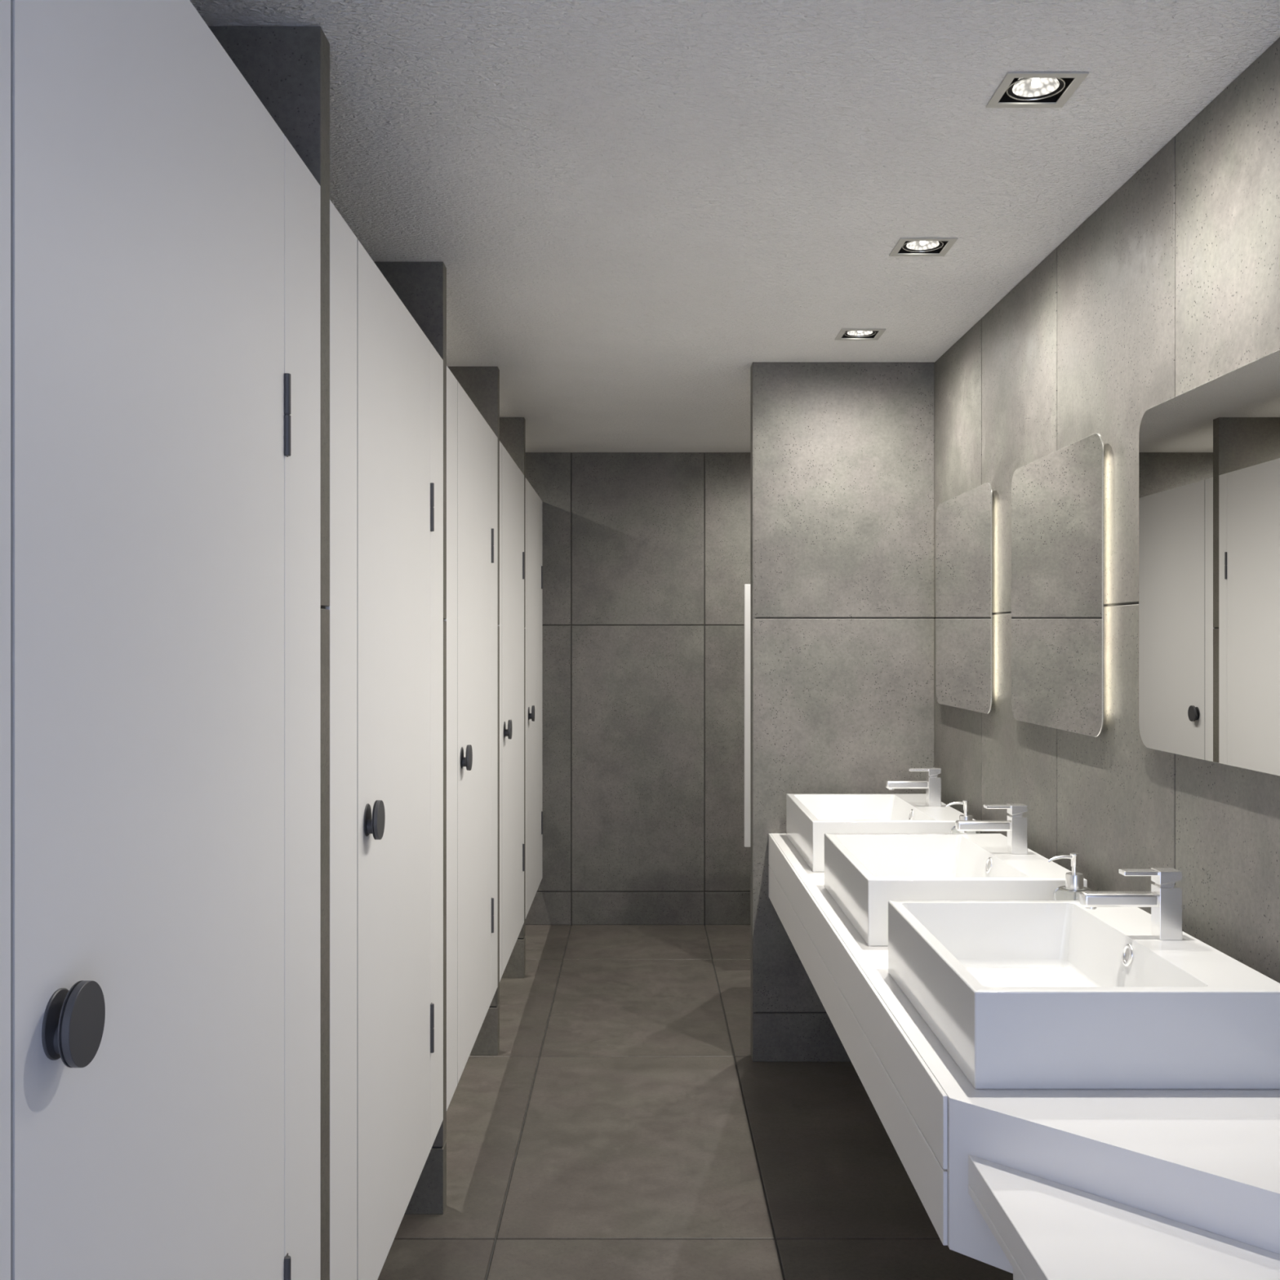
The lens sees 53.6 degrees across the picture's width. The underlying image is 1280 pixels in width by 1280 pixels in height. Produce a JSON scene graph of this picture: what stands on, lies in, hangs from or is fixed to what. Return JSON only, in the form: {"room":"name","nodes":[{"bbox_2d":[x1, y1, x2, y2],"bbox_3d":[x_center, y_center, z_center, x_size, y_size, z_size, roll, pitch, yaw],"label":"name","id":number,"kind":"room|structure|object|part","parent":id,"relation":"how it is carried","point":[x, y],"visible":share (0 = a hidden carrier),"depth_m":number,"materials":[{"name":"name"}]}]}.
{"room":"public restroom","nodes":[
{"label":"public restroom","id":0,"kind":"room"},
{"bbox_2d":[208,26,329,1279],"bbox_3d":[-1.157,0.256,2.070,1.286,2.488,0.061,0,0,0],"label":"wall","id":1,"kind":"structure","parent":0,"point":[287,68],"depth_m":2.04,"materials":[{"name":"concrete"}]},
{"bbox_2d":[284,135,320,1279],"bbox_3d":[-0.526,0.261,1.933,0.025,1.983,0.211,0,0,0],"label":"panel","id":2,"kind":"object","parent":1,"relation":"attached to","point":[302,191],"visible":0.58,"depth_m":1.94,"materials":[{"name":"white laminate"}]},
{"bbox_2d":[10,0,290,1279],"bbox_3d":[-0.513,0.261,1.443,0.051,1.983,0.806,0,0,0],"label":"door","id":3,"kind":"structure","parent":2,"relation":"attached to","point":[150,388],"depth_m":1.30,"materials":[{"name":"white laminate"}]},
{"bbox_3d":[-0.512,0.339,1.119,0.002,0.061,0.061,0,0,0],"label":"knob","id":4,"kind":"part","parent":3,"relation":"part of","materials":[{"name":"metal"}]},
{"bbox_2d":[325,200,357,1279],"bbox_3d":[-0.526,0.261,2.205,0.025,1.983,0.209,0,0,0],"label":"panel","id":5,"kind":"object","parent":1,"relation":"attached to","point":[343,607],"visible":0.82,"depth_m":2.19,"materials":[{"name":"white laminate"}]},
{"bbox_2d":[373,262,446,1214],"bbox_3d":[-1.157,0.256,3.337,1.286,2.488,0.056,0,0,0],"label":"wall","id":6,"kind":"structure","parent":0,"point":[421,286],"depth_m":3.31,"materials":[{"name":"concrete"}]},
{"bbox_2d":[430,342,443,1150],"bbox_3d":[-0.526,0.261,3.205,0.025,1.983,0.206,0,0,0],"label":"panel","id":7,"kind":"object","parent":6,"relation":"attached to","point":[436,361],"visible":0.55,"depth_m":3.21,"materials":[{"name":"white laminate"}]},
{"bbox_2d":[357,239,434,1279],"bbox_3d":[-0.513,0.261,2.715,0.051,1.983,0.813,0,0,0],"label":"door","id":8,"kind":"structure","parent":7,"relation":"attached to","point":[396,491],"depth_m":2.63,"materials":[{"name":"white laminate"}]},
{"bbox_3d":[-0.512,0.339,2.386,0.002,0.061,0.061,0,0,0],"label":"knob","id":9,"kind":"part","parent":8,"relation":"part of","materials":[{"name":"metal"}]},
{"bbox_2d":[444,365,457,1110],"bbox_3d":[-0.526,0.261,3.470,0.025,1.983,0.208,0,0,0],"label":"panel","id":10,"kind":"object","parent":6,"relation":"attached to","point":[451,382],"visible":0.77,"depth_m":3.44,"materials":[{"name":"white laminate"}]},
{"bbox_2d":[448,366,499,1055],"bbox_3d":[-1.157,0.256,4.605,1.286,2.488,0.058,0,0,0],"label":"wall","id":11,"kind":"structure","parent":0,"point":[481,384],"depth_m":4.58,"materials":[{"name":"concrete"}]},
{"bbox_2d":[491,429,497,1000],"bbox_3d":[-0.526,0.261,4.475,0.025,1.983,0.201,0,0,0],"label":"panel","id":12,"kind":"object","parent":11,"relation":"attached to","point":[494,438],"visible":0.38,"depth_m":4.49,"materials":[{"name":"white laminate"}]},
{"bbox_2d":[457,381,493,1084],"bbox_3d":[-0.513,0.261,3.982,0.051,1.983,0.821,0,0,0],"label":"door","id":13,"kind":"structure","parent":12,"relation":"attached to","point":[475,533],"depth_m":3.88,"materials":[{"name":"white laminate"}]},
{"bbox_3d":[-0.512,0.339,3.650,0.002,0.061,0.061,0,0,0],"label":"knob","id":14,"kind":"part","parent":13,"relation":"part of","materials":[{"name":"metal"}]},
{"bbox_2d":[497,440,502,981],"bbox_3d":[-0.526,0.261,4.678,0.025,1.983,0.087,0,0,0],"label":"panel","id":15,"kind":"object","parent":11,"relation":"attached to","point":[500,443],"visible":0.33,"depth_m":4.68,"materials":[{"name":"white laminate"}]},
{"bbox_2d":[499,417,525,977],"bbox_3d":[-1.157,0.256,5.651,1.286,2.488,0.058,0,0,0],"label":"wall","id":16,"kind":"structure","parent":0,"point":[512,429],"depth_m":5.62,"materials":[{"name":"concrete"}]},
{"bbox_2d":[522,473,524,925],"bbox_3d":[-0.526,0.261,5.581,0.025,1.983,0.081,0,0,0],"label":"panel","id":17,"kind":"object","parent":16,"relation":"attached to","point":[522,473],"visible":0.33,"depth_m":5.56,"materials":[{"name":"white laminate"}]},
{"bbox_2d":[502,444,524,975],"bbox_3d":[-0.513,0.261,5.139,0.051,1.983,0.839,0,0,0],"label":"door","id":18,"kind":"structure","parent":17,"relation":"attached to","point":[513,555],"depth_m":5.10,"materials":[{"name":"white laminate"}]},
{"bbox_3d":[-0.512,0.339,4.798,0.002,0.061,0.061,0,0,0],"label":"knob","id":19,"kind":"part","parent":18,"relation":"part of","materials":[{"name":"metal"}]},
{"bbox_2d":[524,478,527,917],"bbox_3d":[-0.526,0.261,5.724,0.025,1.983,0.086,0,0,0],"label":"panel","id":20,"kind":"object","parent":16,"relation":"attached to","point":[526,628],"visible":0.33,"depth_m":5.72,"materials":[{"name":"white laminate"}]},
{"bbox_2d":[525,452,750,925],"bbox_3d":[-0.377,0.256,6.699,2.947,2.588,0.050,0,0,0],"label":"wall","id":21,"kind":"structure","parent":0,"point":[646,556],"depth_m":6.67,"materials":[{"name":"tile"}]},
{"bbox_2d":[541,500,542,879],"bbox_3d":[-0.526,0.261,6.632,0.025,1.983,0.080,0,0,0],"label":"panel","id":22,"kind":"object","parent":21,"relation":"attached to","point":[541,500],"visible":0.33,"depth_m":6.62,"materials":[{"name":"white laminate"}]},
{"bbox_2d":[527,480,542,913],"bbox_3d":[-0.513,0.261,6.188,0.051,1.983,0.846,0,0,0],"label":"door","id":23,"kind":"structure","parent":22,"relation":"attached to","point":[535,569],"depth_m":6.16,"materials":[{"name":"white laminate"}]},
{"bbox_2d":[377,924,1013,1279],"bbox_3d":[-0.377,1.525,2.837,2.947,0.050,7.774,0,0,0],"label":"floor","id":24,"kind":"structure","parent":0,"point":[624,1124],"depth_m":3.75,"materials":[{"name":"tile"}]},
{"bbox_2d":[968,1154,1279,1279],"bbox_3d":[0.766,1.131,1.214,0.560,0.738,1.328,0,0,0],"label":"countertop","id":25,"kind":"structure","parent":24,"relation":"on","point":[1046,1229],"depth_m":1.61,"materials":[{"name":"white paint"}]},
{"bbox_3d":[0.766,0.812,1.214,0.560,0.016,1.328,0,0,0],"label":"frame","id":26,"kind":"part","parent":25,"relation":"part of","materials":[{"name":"white paint"}]},
{"bbox_3d":[0.547,1.160,1.203,0.020,0.680,1.246,0,0,0],"label":"support panel","id":27,"kind":"part","parent":25,"relation":"part of","materials":[{"name":"white paint"}]},
{"bbox_2d":[189,0,1279,452],"bbox_3d":[-0.377,-0.988,2.862,2.947,0.001,7.724,0,0,0],"label":"ceiling","id":28,"kind":"structure","parent":0,"point":[628,207],"depth_m":2.62,"materials":[{"name":"paint"}]},
{"bbox_2d":[835,328,885,340],"bbox_3d":[0.710,-1.024,4.091,0.141,0.078,0.141,0,0,0],"label":"recessed light","id":29,"kind":"object","parent":28,"relation":"in","point":[844,334],"visible":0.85,"depth_m":4.12,"materials":[{"name":"metal"}]},
{"bbox_2d":[888,237,957,256],"bbox_3d":[0.710,-1.024,3.182,0.141,0.078,0.141,0,0,0],"label":"recessed light","id":30,"kind":"object","parent":28,"relation":"in","point":[905,246],"visible":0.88,"depth_m":3.21,"materials":[{"name":"metal"}]},
{"bbox_2d":[985,71,1088,107],"bbox_3d":[0.710,-1.024,2.274,0.141,0.078,0.141,0,0,0],"label":"recessed light","id":31,"kind":"object","parent":28,"relation":"in","point":[1016,89],"visible":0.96,"depth_m":2.29,"materials":[{"name":"silver metal"}]},
{"bbox_2d":[750,362,934,1062],"bbox_3d":[0.724,0.256,4.551,0.646,2.488,0.090,0,0,0],"label":"wall partition","id":32,"kind":"structure","parent":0,"point":[842,454],"depth_m":4.51,"materials":[{"name":"tile"}]},
{"bbox_2d":[744,584,750,847],"bbox_3d":[0.754,0.334,5.611,0.584,1.162,0.022,0,0,0],"label":"privacy screen","id":33,"kind":"object","parent":32,"relation":"attached to","point":[747,587],"visible":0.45,"depth_m":5.60,"materials":[{"name":"white laminate"}]},
{"bbox_2d":[933,37,1279,982],"bbox_3d":[1.072,0.256,2.837,0.050,2.588,7.774,0,0,0],"label":"wall","id":34,"kind":"structure","parent":0,"point":[1171,287],"depth_m":2.74,"materials":[{"name":"tile"}]},
{"bbox_2d":[936,482,992,714],"bbox_3d":[1.037,-0.124,4.053,0.019,0.686,0.691,0,0,0],"label":"wall mirror","id":35,"kind":"object","parent":34,"relation":"attached to","point":[964,522],"visible":1,"depth_m":3.99,"materials":[{"name":"silver mirror"}]},
{"bbox_2d":[768,833,1279,1273],"bbox_3d":[0.751,0.800,2.912,0.589,0.227,3.185,0,0,0],"label":"countertop","id":36,"kind":"structure","parent":34,"relation":"attached to","point":[1208,1160],"depth_m":1.88,"materials":[{"name":"white paint"}]},
{"bbox_3d":[0.460,0.857,3.208,0.007,0.111,2.594,0,0,0],"label":"drawer","id":37,"kind":"part","parent":36,"relation":"part of","materials":[{"name":"white paint"}]},
{"bbox_3d":[0.460,0.743,3.208,0.007,0.111,2.594,0,0,0],"label":"drawer","id":38,"kind":"part","parent":36,"relation":"part of","materials":[{"name":"white paint"}]},
{"bbox_2d":[786,793,975,871],"bbox_3d":[0.757,0.612,4.090,0.492,0.150,0.680,0,0,0],"label":"basin","id":39,"kind":"object","parent":36,"relation":"in","point":[809,816],"visible":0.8,"depth_m":4.10,"materials":[{"name":"white ceramic"}]},
{"bbox_2d":[885,767,941,806],"bbox_3d":[0.883,0.476,4.101,0.174,0.122,0.041,0,0,0],"label":"faucet","id":40,"kind":"object","parent":39,"relation":"on","point":[932,784],"visible":1,"depth_m":4.09,"materials":[{"name":"silver metal"}]},
{"bbox_3d":[0.864,0.468,4.101,0.136,0.024,0.030,0,0,0],"label":"spout","id":41,"kind":"part","parent":40,"relation":"part of","materials":[{"name":"silver metal"}]},
{"bbox_3d":[0.900,0.419,4.101,0.064,0.008,0.029,0,0,0],"label":"lever","id":42,"kind":"part","parent":40,"relation":"part of","materials":[{"name":"silver metal"}]},
{"bbox_2d":[824,833,1087,946],"bbox_3d":[0.757,0.612,3.180,0.492,0.150,0.680,0,0,0],"label":"basin","id":43,"kind":"object","parent":36,"relation":"in","point":[864,872],"visible":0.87,"depth_m":3.13,"materials":[{"name":"white ceramic"}]},
{"bbox_2d":[955,803,1027,854],"bbox_3d":[0.883,0.476,3.192,0.174,0.122,0.041,0,0,0],"label":"faucet","id":44,"kind":"object","parent":43,"relation":"on","point":[1015,825],"visible":1,"depth_m":3.18,"materials":[{"name":"silver metal"}]},
{"bbox_3d":[0.864,0.468,3.192,0.136,0.024,0.030,0,0,0],"label":"spout","id":45,"kind":"part","parent":44,"relation":"part of","materials":[{"name":"silver metal"}]},
{"bbox_3d":[0.900,0.419,3.192,0.064,0.008,0.029,0,0,0],"label":"lever","id":46,"kind":"part","parent":44,"relation":"part of","materials":[{"name":"silver metal"}]},
{"bbox_2d":[945,800,981,833],"bbox_3d":[0.934,0.573,3.632,0.087,0.226,0.087,0,0,45],"label":"soap dispenser","id":47,"kind":"object","parent":36,"relation":"on","point":[966,816],"visible":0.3,"depth_m":3.62,"materials":[{"name":"silver metal"}]},
{"bbox_2d":[950,826,981,833],"bbox_3d":[0.934,0.610,3.632,0.087,0.153,0.087,0,0,0],"label":"bottle","id":48,"kind":"object","parent":47,"relation":"attached to","point":[953,830],"depth_m":3.60,"materials":[{"name":"clear glass"}]},
{"bbox_2d":[1047,853,1093,900],"bbox_3d":[0.936,0.573,2.730,0.087,0.226,0.087,0,0,45],"label":"soap dispenser","id":49,"kind":"object","parent":36,"relation":"on","point":[1073,886],"visible":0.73,"depth_m":2.72,"materials":[{"name":"silver glass"}]},
{"bbox_2d":[1053,885,1093,900],"bbox_3d":[0.936,0.610,2.730,0.087,0.153,0.087,0,0,0],"label":"bottle","id":50,"kind":"object","parent":49,"relation":"attached to","point":[1063,892],"depth_m":2.71,"materials":[{"name":"clear glass"}]},
{"bbox_2d":[888,900,1279,1088],"bbox_3d":[0.757,0.612,2.276,0.492,0.150,0.680,0,0,0],"label":"basin","id":51,"kind":"object","parent":36,"relation":"in","point":[1020,994],"visible":0.99,"depth_m":1.94,"materials":[{"name":"white ceramic"}]},
{"bbox_2d":[1079,867,1182,940],"bbox_3d":[0.883,0.476,2.287,0.174,0.122,0.041,0,0,0],"label":"faucet","id":52,"kind":"object","parent":51,"relation":"on","point":[1164,899],"visible":1,"depth_m":2.27,"materials":[{"name":"silver metal"}]},
{"bbox_3d":[0.864,0.468,2.287,0.136,0.024,0.030,0,0,0],"label":"spout","id":53,"kind":"part","parent":52,"relation":"part of","materials":[{"name":"silver metal"}]},
{"bbox_3d":[0.900,0.419,2.287,0.064,0.008,0.029,0,0,0],"label":"lever","id":54,"kind":"part","parent":52,"relation":"part of","materials":[{"name":"silver metal"}]},
{"bbox_2d":[1011,432,1103,737],"bbox_3d":[1.037,-0.124,3.161,0.019,0.686,0.691,0,0,0],"label":"wall mirror","id":55,"kind":"object","parent":34,"relation":"attached to","point":[1057,497],"visible":1,"depth_m":3.09,"materials":[{"name":"silver mirror"}]},
{"bbox_2d":[1138,349,1279,776],"bbox_3d":[1.037,-0.124,2.264,0.019,0.686,0.691,0,0,0],"label":"wall mirror","id":56,"kind":"object","parent":34,"relation":"attached to","point":[1209,453],"visible":1,"depth_m":2.27,"materials":[{"name":"silver mirror"}]},
{"bbox_3d":[-1.157,0.256,-0.085,1.286,2.488,1.830,0,0,0],"label":"wall","id":57,"kind":"structure","parent":0,"visible":0},
{"bbox_2d":[0,0,10,1279],"bbox_3d":[-0.526,0.261,0.937,0.025,1.983,0.212,0,0,0],"label":"panel","id":58,"kind":"object","parent":57,"relation":"attached to","point":[5,5],"visible":1,"depth_m":1.03,"materials":[{"name":"white laminate"}]}
]}

